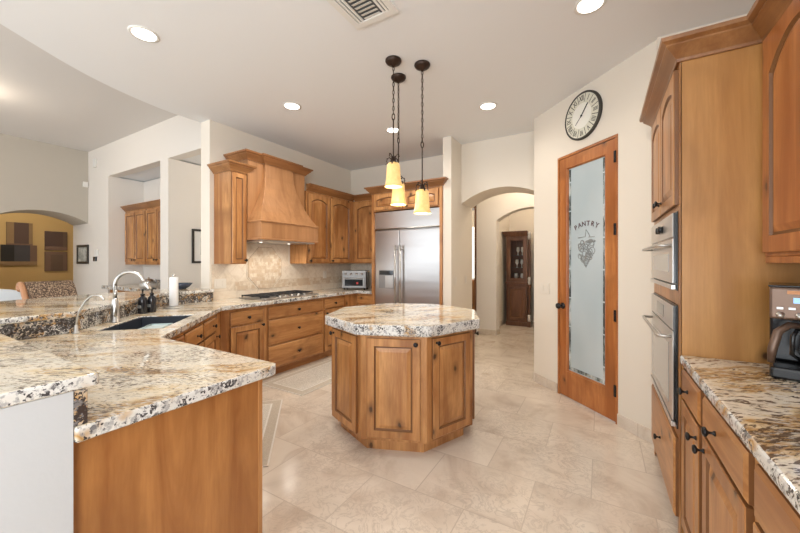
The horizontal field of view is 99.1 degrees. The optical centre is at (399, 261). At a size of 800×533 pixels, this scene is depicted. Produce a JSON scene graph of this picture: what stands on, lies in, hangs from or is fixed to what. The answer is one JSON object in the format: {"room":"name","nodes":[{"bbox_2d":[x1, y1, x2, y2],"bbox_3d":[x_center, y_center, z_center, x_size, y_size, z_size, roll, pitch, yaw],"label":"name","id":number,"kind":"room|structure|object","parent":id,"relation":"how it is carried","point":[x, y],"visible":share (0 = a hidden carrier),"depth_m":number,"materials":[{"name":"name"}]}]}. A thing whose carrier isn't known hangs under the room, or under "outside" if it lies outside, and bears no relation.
{"room":"kitchen","nodes":[
{"label":"kitchen","id":0,"kind":"room"},
{"bbox_2d":[0,391,72,532],"bbox_3d":[-2.106,0.866,2.222,1.221,1.029,3.530,0,0,-23],"label":"wall","id":1,"kind":"structure","parent":0,"point":[36,436],"depth_m":0.87,"materials":[{"name":"grey paint"}]},
{"bbox_2d":[0,292,212,426],"bbox_3d":[-1.987,0.400,2.253,1.017,0.098,3.305,0,0,-23],"label":"backsplash","id":2,"kind":"structure","parent":1,"relation":"attached to","point":[26,330],"depth_m":2.10,"materials":[{"name":"stone"}]},
{"bbox_2d":[0,288,213,408],"bbox_3d":[-2.290,0.332,2.091,1.734,0.036,4.021,0,0,-23],"label":"countertop","id":3,"kind":"structure","parent":1,"relation":"on","point":[28,373],"depth_m":1.13,"materials":[{"name":"beige stone"}]},
{"bbox_2d":[178,283,191,288],"bbox_3d":[-2.537,0.280,3.968,0.220,0.068,0.220,0,0,31],"label":"bowl","id":4,"kind":"object","parent":3,"relation":"on","point":[180,285],"visible":0.73,"depth_m":3.92,"materials":[{"name":"blue ceramic"}]},
{"bbox_2d":[211,243,371,299],"bbox_3d":[-1.148,0.102,4.884,0.959,0.694,2.589,0,0,31],"label":"tile backsplash","id":5,"kind":"structure","parent":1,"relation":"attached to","point":[267,269],"depth_m":4.74,"materials":[{"name":"tile"}]},
{"bbox_2d":[214,279,225,288],"bbox_3d":[-2.154,0.260,4.090,0.009,0.115,0.150,0,0,31],"label":"outlet","id":6,"kind":"object","parent":5,"relation":"attached to","point":[218,283],"visible":1,"depth_m":4.08,"materials":[{"name":"beige plastic"}]},
{"bbox_2d":[0,213,72,289],"bbox_3d":[-10.524,-0.145,7.944,0.200,3.050,7.000,0,0,31],"label":"wall","id":7,"kind":"structure","parent":0,"point":[10,276],"depth_m":9.13,"materials":[{"name":"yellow paint"}]},
{"bbox_2d":[0,244,36,265],"bbox_3d":[-9.861,-0.175,8.830,0.038,0.530,0.640,0,0,31],"label":"canvas","id":8,"kind":"object","parent":7,"relation":"attached to","point":[10,255],"visible":1,"depth_m":8.81,"materials":[{"name":"brown"}]},
{"bbox_2d":[6,222,32,244],"bbox_3d":[-9.857,-0.730,8.837,0.038,0.580,0.464,0,0,31],"label":"canvas","id":9,"kind":"object","parent":7,"relation":"attached to","point":[17,233],"visible":1,"depth_m":8.82,"materials":[{"name":"brown"}]},
{"bbox_2d":[45,252,66,270],"bbox_3d":[-9.508,-0.015,9.429,0.038,0.530,0.450,0,0,31],"label":"canvas","id":10,"kind":"object","parent":7,"relation":"attached to","point":[54,261],"visible":1,"depth_m":9.41,"materials":[{"name":"brown"}]},
{"bbox_2d":[45,231,66,250],"bbox_3d":[-9.508,-0.580,9.429,0.038,0.520,0.450,0,0,31],"label":"canvas","id":11,"kind":"object","parent":7,"relation":"attached to","point":[54,240],"visible":1,"depth_m":9.40,"materials":[{"name":"brown"}]},
{"bbox_2d":[0,133,87,225],"bbox_3d":[-8.454,-0.520,4.524,0.840,3.800,6.410,0,0,31],"label":"wall","id":12,"kind":"structure","parent":0,"point":[36,177],"depth_m":6.52,"materials":[{"name":"beige paint"}]},
{"bbox_2d":[0,24,176,151],"bbox_3d":[-5.407,-2.355,2.839,7.000,0.150,6.600,0,0,31],"label":"ceiling","id":13,"kind":"structure","parent":0,"point":[43,98],"depth_m":4.94,"materials":[{"name":"white paint"}]},
{"bbox_2d":[73,115,200,294],"bbox_3d":[-4.619,-0.520,6.077,5.870,3.800,0.160,0,0,31],"label":"wall","id":14,"kind":"structure","parent":0,"point":[163,144],"depth_m":6.25,"materials":[{"name":"beige paint"}]},
{"bbox_2d":[76,245,88,263],"bbox_3d":[-6.695,-0.160,7.192,0.600,0.400,0.025,0,0,31],"label":"framed picture","id":15,"kind":"object","parent":14,"relation":"attached to","point":[82,251],"visible":1,"depth_m":7.19,"materials":[{"name":"grey"}]},
{"bbox_2d":[94,249,98,256],"bbox_3d":[-6.077,-0.180,6.823,0.130,0.140,0.035,0,0,31],"label":"security keypad","id":16,"kind":"object","parent":14,"relation":"attached to","point":[96,251],"visible":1,"depth_m":6.80,"materials":[{"name":"white plastic"}]},
{"bbox_2d":[120,199,159,264],"bbox_3d":[-4.606,-0.522,6.424,1.900,1.145,0.400,0,0,31],"label":"upper cabinet","id":17,"kind":"object","parent":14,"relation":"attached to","point":[142,220],"visible":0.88,"depth_m":6.39,"materials":[{"name":"brown wood"}]},
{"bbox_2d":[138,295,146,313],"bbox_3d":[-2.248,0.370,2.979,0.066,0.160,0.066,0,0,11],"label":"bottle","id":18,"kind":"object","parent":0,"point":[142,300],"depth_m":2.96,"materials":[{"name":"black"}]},
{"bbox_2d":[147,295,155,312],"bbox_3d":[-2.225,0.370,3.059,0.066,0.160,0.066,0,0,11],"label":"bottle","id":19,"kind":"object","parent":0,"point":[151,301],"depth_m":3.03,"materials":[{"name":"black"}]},
{"bbox_2d":[118,161,200,287],"bbox_3d":[-3.810,-0.140,7.568,2.350,3.040,3.230,0,0,31],"label":"wall","id":20,"kind":"structure","parent":0,"point":[130,192],"depth_m":5.88,"materials":[{"name":"beige paint"}]},
{"bbox_2d":[192,229,200,262],"bbox_3d":[-3.365,-0.270,5.982,0.025,0.580,0.550,0,0,31],"label":"framed picture","id":21,"kind":"object","parent":20,"relation":"attached to","point":[196,233],"visible":0.42,"depth_m":5.81,"materials":[{"name":"grey"}]},
{"bbox_2d":[201,120,350,298],"bbox_3d":[-1.601,-0.145,5.239,0.180,3.050,2.780,0,0,31],"label":"wall","id":22,"kind":"structure","parent":0,"point":[217,139],"depth_m":4.14,"materials":[{"name":"beige paint"}]},
{"bbox_2d":[207,159,256,263],"bbox_3d":[-1.976,-0.556,4.016,0.413,1.158,0.363,0,0,31],"label":"upper cabinet","id":23,"kind":"object","parent":22,"relation":"attached to","point":[230,187],"visible":1,"depth_m":3.94,"materials":[{"name":"brown wood"}]},
{"bbox_2d":[223,148,318,244],"bbox_3d":[-1.611,-0.774,4.443,0.612,1.062,1.070,0,0,31],"label":"range hood","id":24,"kind":"object","parent":22,"relation":"attached to","point":[276,213],"visible":0.94,"depth_m":4.22,"materials":[{"name":"brown wood"}]},
{"bbox_2d":[290,183,353,263],"bbox_3d":[-1.169,-0.546,5.385,0.413,1.138,1.080,0,0,31],"label":"upper cabinet","id":25,"kind":"object","parent":22,"relation":"attached to","point":[326,207],"visible":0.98,"depth_m":5.21,"materials":[{"name":"brown wood"}]},
{"bbox_2d":[0,0,755,181],"bbox_3d":[-2.279,-2.050,3.026,9.600,0.760,10.100,0,0,31],"label":"ceiling","id":26,"kind":"structure","parent":0,"point":[235,64],"depth_m":2.80,"materials":[{"name":"white paint"}]},
{"bbox_2d":[127,25,159,42],"bbox_3d":[-1.875,-1.667,2.498,0.190,0.007,0.190,0,0,31],"label":"recessed light","id":27,"kind":"object","parent":26,"relation":"in","point":[142,33],"visible":1,"depth_m":2.49,"materials":[{"name":"white plastic"}]},
{"bbox_2d":[283,102,300,109],"bbox_3d":[-1.156,-1.667,3.651,0.190,0.007,0.190,0,0,31],"label":"recessed light","id":28,"kind":"object","parent":26,"relation":"in","point":[288,105],"visible":1,"depth_m":3.65,"materials":[{"name":"white plastic"}]},
{"bbox_2d":[326,0,398,29],"bbox_3d":[-0.268,-1.664,2.160,0.344,0.012,0.440,0,0,31],"label":"ceiling vent","id":29,"kind":"object","parent":26,"relation":"in","point":[360,13],"visible":1,"depth_m":2.25,"materials":[{"name":"white plastic"}]},
{"bbox_2d":[385,55,401,188],"bbox_3d":[-0.055,-1.145,2.818,0.148,1.049,0.148,0,0,11],"label":"pendant lamp","id":30,"kind":"object","parent":26,"relation":"hanging from","point":[393,177],"visible":1,"depth_m":2.78,"materials":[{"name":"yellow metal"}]},
{"bbox_2d":[386,127,400,132],"bbox_3d":[-0.088,-1.667,4.314,0.190,0.007,0.190,0,0,31],"label":"recessed light","id":31,"kind":"object","parent":26,"relation":"in","point":[390,129],"visible":0.8,"depth_m":4.32,"materials":[{"name":"white plastic"}]},
{"bbox_2d":[390,73,406,205],"bbox_3d":[-0.014,-1.092,3.073,0.148,1.154,0.148,0,0,41],"label":"pendant lamp","id":32,"kind":"object","parent":26,"relation":"hanging from","point":[398,195],"visible":0.77,"depth_m":3.04,"materials":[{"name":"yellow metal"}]},
{"bbox_2d":[413,60,430,214],"bbox_3d":[0.188,-1.040,2.878,0.148,1.259,0.148,0,0,-19],"label":"pendant lamp","id":33,"kind":"object","parent":26,"relation":"hanging from","point":[422,207],"visible":1,"depth_m":2.85,"materials":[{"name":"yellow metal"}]},
{"bbox_2d":[479,102,496,109],"bbox_3d":[0.942,-1.667,3.650,0.190,0.007,0.190,0,0,31],"label":"recessed light","id":34,"kind":"object","parent":26,"relation":"in","point":[487,105],"visible":1,"depth_m":3.65,"materials":[{"name":"white plastic"}]},
{"bbox_2d":[574,0,606,14],"bbox_3d":[1.230,-1.667,2.207,0.190,0.007,0.190,0,0,31],"label":"recessed light","id":35,"kind":"object","parent":26,"relation":"in","point":[582,7],"visible":1,"depth_m":2.22,"materials":[{"name":"white plastic"}]},
{"bbox_2d":[351,155,442,287],"bbox_3d":[0.052,-0.145,5.779,2.120,3.050,0.170,0,0,31],"label":"wall","id":36,"kind":"structure","parent":0,"point":[411,170],"depth_m":5.69,"materials":[{"name":"beige paint"}]},
{"bbox_2d":[353,193,371,262],"bbox_3d":[-0.596,-0.546,5.820,0.958,1.138,0.413,0,0,31],"label":"upper cabinet","id":37,"kind":"object","parent":36,"relation":"attached to","point":[362,209],"visible":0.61,"depth_m":5.67,"materials":[{"name":"brown wood"}]},
{"bbox_2d":[443,136,471,308],"bbox_3d":[0.844,-0.145,4.918,0.120,3.050,0.850,0,0,31],"label":"wall","id":38,"kind":"structure","parent":0,"point":[457,217],"depth_m":4.65,"materials":[{"name":"beige paint"}]},
{"bbox_2d":[262,322,677,532],"bbox_3d":[-2.429,1.455,5.726,18.000,0.150,14.600,0,0,31],"label":"floor","id":39,"kind":"structure","parent":0,"point":[532,458],"depth_m":2.26,"materials":[{"name":"tile"}]},
{"bbox_2d":[0,289,21,300],"bbox_3d":[-3.991,0.830,3.351,0.820,1.100,0.840,0,0,31],"label":"armchair","id":40,"kind":"object","parent":39,"relation":"on","point":[5,294],"visible":0.06,"depth_m":3.59,"materials":[{"name":"white fabric"}]},
{"bbox_2d":[16,280,77,298],"bbox_3d":[-3.333,0.785,3.321,0.674,1.190,0.396,0,0,27],"label":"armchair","id":41,"kind":"object","parent":39,"relation":"on","point":[36,289],"visible":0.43,"depth_m":3.38,"materials":[{"name":"brown fabric"}]},
{"bbox_2d":[101,279,159,292],"bbox_3d":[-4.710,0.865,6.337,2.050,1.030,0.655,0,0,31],"label":"countertop","id":42,"kind":"structure","parent":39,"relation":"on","point":[129,287],"depth_m":6.26,"materials":[{"name":"stone"}]},
{"bbox_2d":[139,277,156,287],"bbox_3d":[-4.517,0.359,6.122,0.260,0.180,0.260,0,0,31],"label":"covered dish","id":43,"kind":"object","parent":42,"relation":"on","point":[151,282],"visible":0.83,"depth_m":6.06,"materials":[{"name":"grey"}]},
{"bbox_2d":[73,379,261,532],"bbox_3d":[-1.279,0.938,1.519,1.234,0.885,0.612,0,0,31],"label":"base cabinet","id":44,"kind":"object","parent":39,"relation":"on","point":[196,467],"visible":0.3,"depth_m":1.18,"materials":[{"name":"brown wood"}]},
{"bbox_2d":[170,312,220,349],"bbox_3d":[-1.907,0.938,2.848,0.555,0.885,1.898,0,0,-14],"label":"base cabinet","id":45,"kind":"object","parent":39,"relation":"on","point":[206,333],"visible":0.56,"depth_m":2.95,"materials":[{"name":"brown wood"}]},
{"bbox_2d":[18,287,371,442],"bbox_3d":[-1.380,0.472,3.634,2.120,0.045,5.276,0,0,6],"label":"countertop","id":46,"kind":"structure","parent":45,"relation":"on","point":[144,374],"depth_m":1.48,"materials":[{"name":"beige stone"}]},
{"bbox_2d":[72,294,104,333],"bbox_3d":[-1.968,0.328,2.154,0.186,0.244,0.039,0,0,-3],"label":"tap","id":47,"kind":"object","parent":46,"relation":"on","point":[76,331],"visible":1,"depth_m":2.15,"materials":[{"name":"grey metal"}]},
{"bbox_2d":[109,270,151,322],"bbox_3d":[-2.022,0.256,2.549,0.284,0.387,0.086,0,0,-5],"label":"faucet","id":48,"kind":"object","parent":46,"relation":"on","point":[115,316],"visible":1,"depth_m":2.54,"materials":[{"name":"grey metal"}]},
{"bbox_2d":[137,288,146,313],"bbox_3d":[-2.242,0.339,2.978,0.079,0.222,0.068,0,0,10],"label":"soap dispenser","id":49,"kind":"object","parent":46,"relation":"on","point":[142,300],"visible":0.97,"depth_m":2.96,"materials":[{"name":"black"}]},
{"bbox_2d":[100,315,191,330],"bbox_3d":[-1.886,0.585,2.580,0.392,0.254,0.620,0,0,-14],"label":"sink","id":50,"kind":"object","parent":46,"relation":"in","point":[140,322],"visible":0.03,"depth_m":2.83,"materials":[{"name":"grey"}]},
{"bbox_2d":[139,323,172,328],"bbox_3d":[-1.732,0.567,2.424,0.140,0.225,0.200,0,0,-14],"label":"tub","id":51,"kind":"object","parent":50,"relation":"in","point":[161,325],"visible":0.2,"depth_m":2.44,"materials":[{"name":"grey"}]},
{"bbox_2d":[147,287,155,312],"bbox_3d":[-2.219,0.339,3.057,0.079,0.222,0.068,0,0,10],"label":"soap dispenser","id":52,"kind":"object","parent":46,"relation":"on","point":[151,301],"visible":0.98,"depth_m":3.04,"materials":[{"name":"black"}]},
{"bbox_2d":[163,274,183,308],"bbox_3d":[-2.225,0.283,3.354,0.176,0.334,0.176,0,0,31],"label":"paper towel holder","id":53,"kind":"object","parent":46,"relation":"on","point":[173,281],"visible":1,"depth_m":3.32,"materials":[{"name":"white paper"}]},
{"bbox_2d":[239,290,318,299],"bbox_3d":[-1.558,0.427,4.476,0.490,0.042,0.890,0,0,31],"label":"cooktop","id":54,"kind":"object","parent":46,"relation":"in","point":[292,293],"visible":1,"depth_m":4.32,"materials":[{"name":"silver metal"}]},
{"bbox_2d":[342,270,368,288],"bbox_3d":[-0.740,0.295,5.697,0.408,0.310,0.326,0,0,5],"label":"toaster oven","id":55,"kind":"object","parent":46,"relation":"on","point":[350,278],"visible":0.99,"depth_m":5.57,"materials":[{"name":"silver metal"}]},
{"bbox_2d":[220,305,265,360],"bbox_3d":[-1.929,0.938,3.877,0.630,0.885,0.557,0,0,31],"label":"base cabinet","id":56,"kind":"object","parent":39,"relation":"on","point":[243,330],"visible":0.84,"depth_m":3.73,"materials":[{"name":"brown wood"}]},
{"bbox_2d":[262,399,282,466],"bbox_3d":[-1.252,1.374,2.795,0.460,0.010,1.146,0,0,-14],"label":"kitchen mat","id":57,"kind":"object","parent":39,"relation":"on","point":[271,409],"visible":0.29,"depth_m":2.86,"materials":[{"name":"beige fabric"}]},
{"bbox_2d":[266,298,322,375],"bbox_3d":[-1.548,0.938,4.522,0.630,0.885,0.940,0,0,31],"label":"base cabinet","id":58,"kind":"object","parent":39,"relation":"on","point":[294,330],"visible":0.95,"depth_m":4.33,"materials":[{"name":"brown wood"}]},
{"bbox_2d":[262,359,331,395],"bbox_3d":[-0.941,1.374,4.252,0.640,0.010,1.350,0,0,31],"label":"kitchen mat","id":59,"kind":"object","parent":39,"relation":"on","point":[302,382],"visible":0.54,"depth_m":3.94,"materials":[{"name":"beige fabric"}]},
{"bbox_2d":[319,294,353,358],"bbox_3d":[-1.131,0.938,5.229,0.630,0.885,0.699,0,0,31],"label":"base cabinet","id":60,"kind":"object","parent":39,"relation":"on","point":[330,304],"visible":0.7,"depth_m":4.91,"materials":[{"name":"brown wood"}]},
{"bbox_2d":[354,293,371,305],"bbox_3d":[-0.652,0.938,5.724,0.953,0.885,0.630,0,0,31],"label":"base cabinet","id":61,"kind":"object","parent":39,"relation":"on","point":[359,299],"visible":0.16,"depth_m":5.37,"materials":[{"name":"brown wood"}]},
{"bbox_2d":[325,303,479,452],"bbox_3d":[0.035,0.910,3.000,1.265,0.940,1.265,0,0,8],"label":"kitchen island","id":62,"kind":"object","parent":39,"relation":"on","point":[403,374],"visible":1,"depth_m":2.46,"materials":[{"name":"brown wood"}]},
{"bbox_2d":[364,177,447,304],"bbox_3d":[0.223,0.133,5.123,1.322,2.495,0.783,0,0,31],"label":"enclosure","id":63,"kind":"object","parent":39,"relation":"on","point":[381,196],"visible":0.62,"depth_m":4.78,"materials":[{"name":"brown wood"}]},
{"bbox_2d":[375,207,438,303],"bbox_3d":[0.232,0.318,5.139,1.070,2.125,0.730,0,0,31],"label":"refrigerator","id":64,"kind":"object","parent":39,"relation":"on","point":[406,242],"visible":0.59,"depth_m":4.87,"materials":[{"name":"silver metal"}]},
{"bbox_2d":[472,279,473,308],"bbox_3d":[1.885,0.905,8.268,0.850,0.950,0.400,0,0,31],"label":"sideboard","id":65,"kind":"object","parent":39,"relation":"on","point":[472,279],"visible":0.02,"depth_m":8.13,"materials":[{"name":"brown wood"}]},
{"bbox_2d":[502,231,531,327],"bbox_3d":[2.912,0.358,7.321,1.318,2.044,0.530,0,0,31],"label":"china cabinet","id":66,"kind":"object","parent":39,"relation":"on","point":[518,290],"visible":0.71,"depth_m":7.36,"materials":[{"name":"brown wood"}]},
{"bbox_2d":[677,368,705,532],"bbox_3d":[1.527,0.938,1.354,0.655,0.885,0.372,0,0,31],"label":"base cabinet","id":67,"kind":"object","parent":39,"relation":"on","point":[692,403],"visible":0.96,"depth_m":1.47,"materials":[{"name":"brown wood"}]},
{"bbox_2d":[680,355,799,513],"bbox_3d":[0.714,0.472,-0.056,0.627,0.045,3.628,0,0,31],"label":"countertop","id":68,"kind":"structure","parent":67,"relation":"on","point":[763,410],"depth_m":1.05,"materials":[{"name":"brown stone"}]},
{"bbox_2d":[767,282,799,381],"bbox_3d":[1.607,0.268,1.274,0.294,0.362,0.319,0,0,-42],"label":"coffee maker","id":69,"kind":"object","parent":68,"relation":"on","point":[783,349],"visible":1,"depth_m":1.28,"materials":[{"name":"black plastic"}]},
{"bbox_2d":[639,16,799,532],"bbox_3d":[1.838,0.153,1.932,0.706,2.455,1.096,0,0,31],"label":"tall cabinet","id":70,"kind":"object","parent":39,"relation":"on","point":[702,106],"visible":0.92,"depth_m":1.61,"materials":[{"name":"brown wood"}]},
{"bbox_2d":[642,292,677,428],"bbox_3d":[1.807,0.525,1.950,0.636,0.616,0.865,0,0,31],"label":"wall oven","id":71,"kind":"object","parent":70,"relation":"in","point":[663,325],"visible":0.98,"depth_m":1.90,"materials":[{"name":"silver metal"}]},
{"bbox_2d":[642,211,677,290],"bbox_3d":[1.807,-0.055,1.950,0.636,0.396,0.865,0,0,31],"label":"oven","id":72,"kind":"object","parent":70,"relation":"in","point":[664,235],"visible":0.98,"depth_m":1.88,"materials":[{"name":"silver metal"}]},
{"bbox_2d":[691,396,758,532],"bbox_3d":[1.302,0.938,0.974,0.655,0.885,0.510,0,0,31],"label":"base cabinet","id":73,"kind":"object","parent":39,"relation":"on","point":[728,466],"visible":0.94,"depth_m":1.08,"materials":[{"name":"brown wood"}]},
{"bbox_2d":[753,463,799,532],"bbox_3d":[0.995,0.938,0.452,0.655,0.885,0.700,0,0,31],"label":"base cabinet","id":74,"kind":"object","parent":39,"relation":"on","point":[774,513],"visible":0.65,"depth_m":0.78,"materials":[{"name":"brown wood"}]},
{"bbox_2d":[461,131,533,207],"bbox_3d":[1.513,-0.145,4.744,1.210,3.050,0.470,0,0,31],"label":"wall","id":75,"kind":"structure","parent":0,"point":[490,168],"depth_m":4.62,"materials":[{"name":"beige paint"}]},
{"bbox_2d":[472,209,533,321],"bbox_3d":[1.992,-0.145,7.003,2.920,3.050,3.910,0,0,31],"label":"wall","id":76,"kind":"structure","parent":0,"point":[523,220],"depth_m":7.83,"materials":[{"name":"beige paint"}]},
{"bbox_2d":[472,227,473,277],"bbox_3d":[1.968,-0.230,8.460,0.800,1.280,0.015,0,0,31],"label":"window","id":77,"kind":"structure","parent":76,"relation":"in","point":[472,227],"depth_m":8.54,"materials":[{"name":"white"}]},
{"bbox_2d":[499,318,505,326],"bbox_3d":[2.194,1.330,7.413,0.012,0.100,1.600,0,0,31],"label":"baseboard","id":78,"kind":"structure","parent":76,"relation":"attached to","point":[503,321],"depth_m":7.51,"materials":[{"name":"stone"}]},
{"bbox_2d":[477,193,533,330],"bbox_3d":[2.254,-0.145,6.263,1.663,3.050,0.240,0,0,31],"label":"wall","id":79,"kind":"structure","parent":0,"point":[490,211],"depth_m":6.45,"materials":[{"name":"beige paint"}]},
{"bbox_2d":[472,205,476,332],"bbox_3d":[1.050,0.130,6.961,1.119,2.500,0.260,0,0,31],"label":"trim","id":80,"kind":"structure","parent":79,"relation":"attached to","point":[475,207],"depth_m":6.58,"materials":[{"name":"brown wood"}]},
{"bbox_2d":[478,329,496,335],"bbox_3d":[1.655,1.330,6.470,0.360,0.100,0.012,0,0,31],"label":"baseboard","id":81,"kind":"structure","parent":79,"relation":"attached to","point":[481,331],"depth_m":6.46,"materials":[{"name":"stone"}]},
{"bbox_2d":[534,40,656,428],"bbox_3d":[1.800,-0.145,3.432,0.371,3.050,1.755,0,0,-5],"label":"wall","id":82,"kind":"structure","parent":0,"point":[622,89],"depth_m":2.85,"materials":[{"name":"beige paint"}]},
{"bbox_2d":[533,372,557,392],"bbox_3d":[1.607,1.330,3.784,0.012,0.100,0.397,0,0,-14],"label":"baseboard","id":83,"kind":"structure","parent":82,"relation":"attached to","point":[549,384],"depth_m":3.76,"materials":[{"name":"stone"}]},
{"bbox_2d":[541,283,549,293],"bbox_3d":[1.608,0.290,3.782,0.009,0.115,0.150,0,0,-14],"label":"light switch","id":84,"kind":"object","parent":82,"relation":"attached to","point":[545,287],"visible":1,"depth_m":3.77,"materials":[{"name":"beige plastic"}]},
{"bbox_2d":[565,90,602,140],"bbox_3d":[1.735,-1.392,3.247,0.030,0.444,0.444,0,0,-14],"label":"wall clock","id":85,"kind":"object","parent":82,"relation":"attached to","point":[584,113],"visible":1,"depth_m":3.22,"materials":[{"name":"grey"}]},
{"bbox_2d":[555,134,617,423],"bbox_3d":[1.766,0.146,3.242,0.174,2.468,0.729,0,0,-14],"label":"door","id":86,"kind":"structure","parent":82,"relation":"in","point":[587,305],"depth_m":3.20,"materials":[{"name":"red wood"}]},
{"bbox_2d":[617,414,653,444],"bbox_3d":[1.881,1.330,2.723,0.012,0.100,0.333,0,0,-14],"label":"baseboard","id":87,"kind":"structure","parent":82,"relation":"attached to","point":[643,432],"depth_m":2.72,"materials":[{"name":"stone"}]},
{"bbox_2d":[657,13,747,51],"bbox_3d":[2.312,-0.145,2.386,0.840,3.050,0.140,0,0,31],"label":"wall","id":88,"kind":"structure","parent":0,"point":[658,38],"depth_m":2.43,"materials":[{"name":"beige paint"}]},
{"bbox_3d":[0.747,-0.145,-0.702,0.080,3.050,6.750,0,0,31],"label":"wall","id":89,"kind":"structure","parent":0,"visible":0},
{"bbox_2d":[747,0,799,262],"bbox_3d":[1.234,-0.535,0.611,0.411,1.080,1.950,0,0,31],"label":"upper cabinet","id":90,"kind":"object","parent":89,"relation":"attached to","point":[777,22],"visible":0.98,"depth_m":1.34,"materials":[{"name":"red wood"}]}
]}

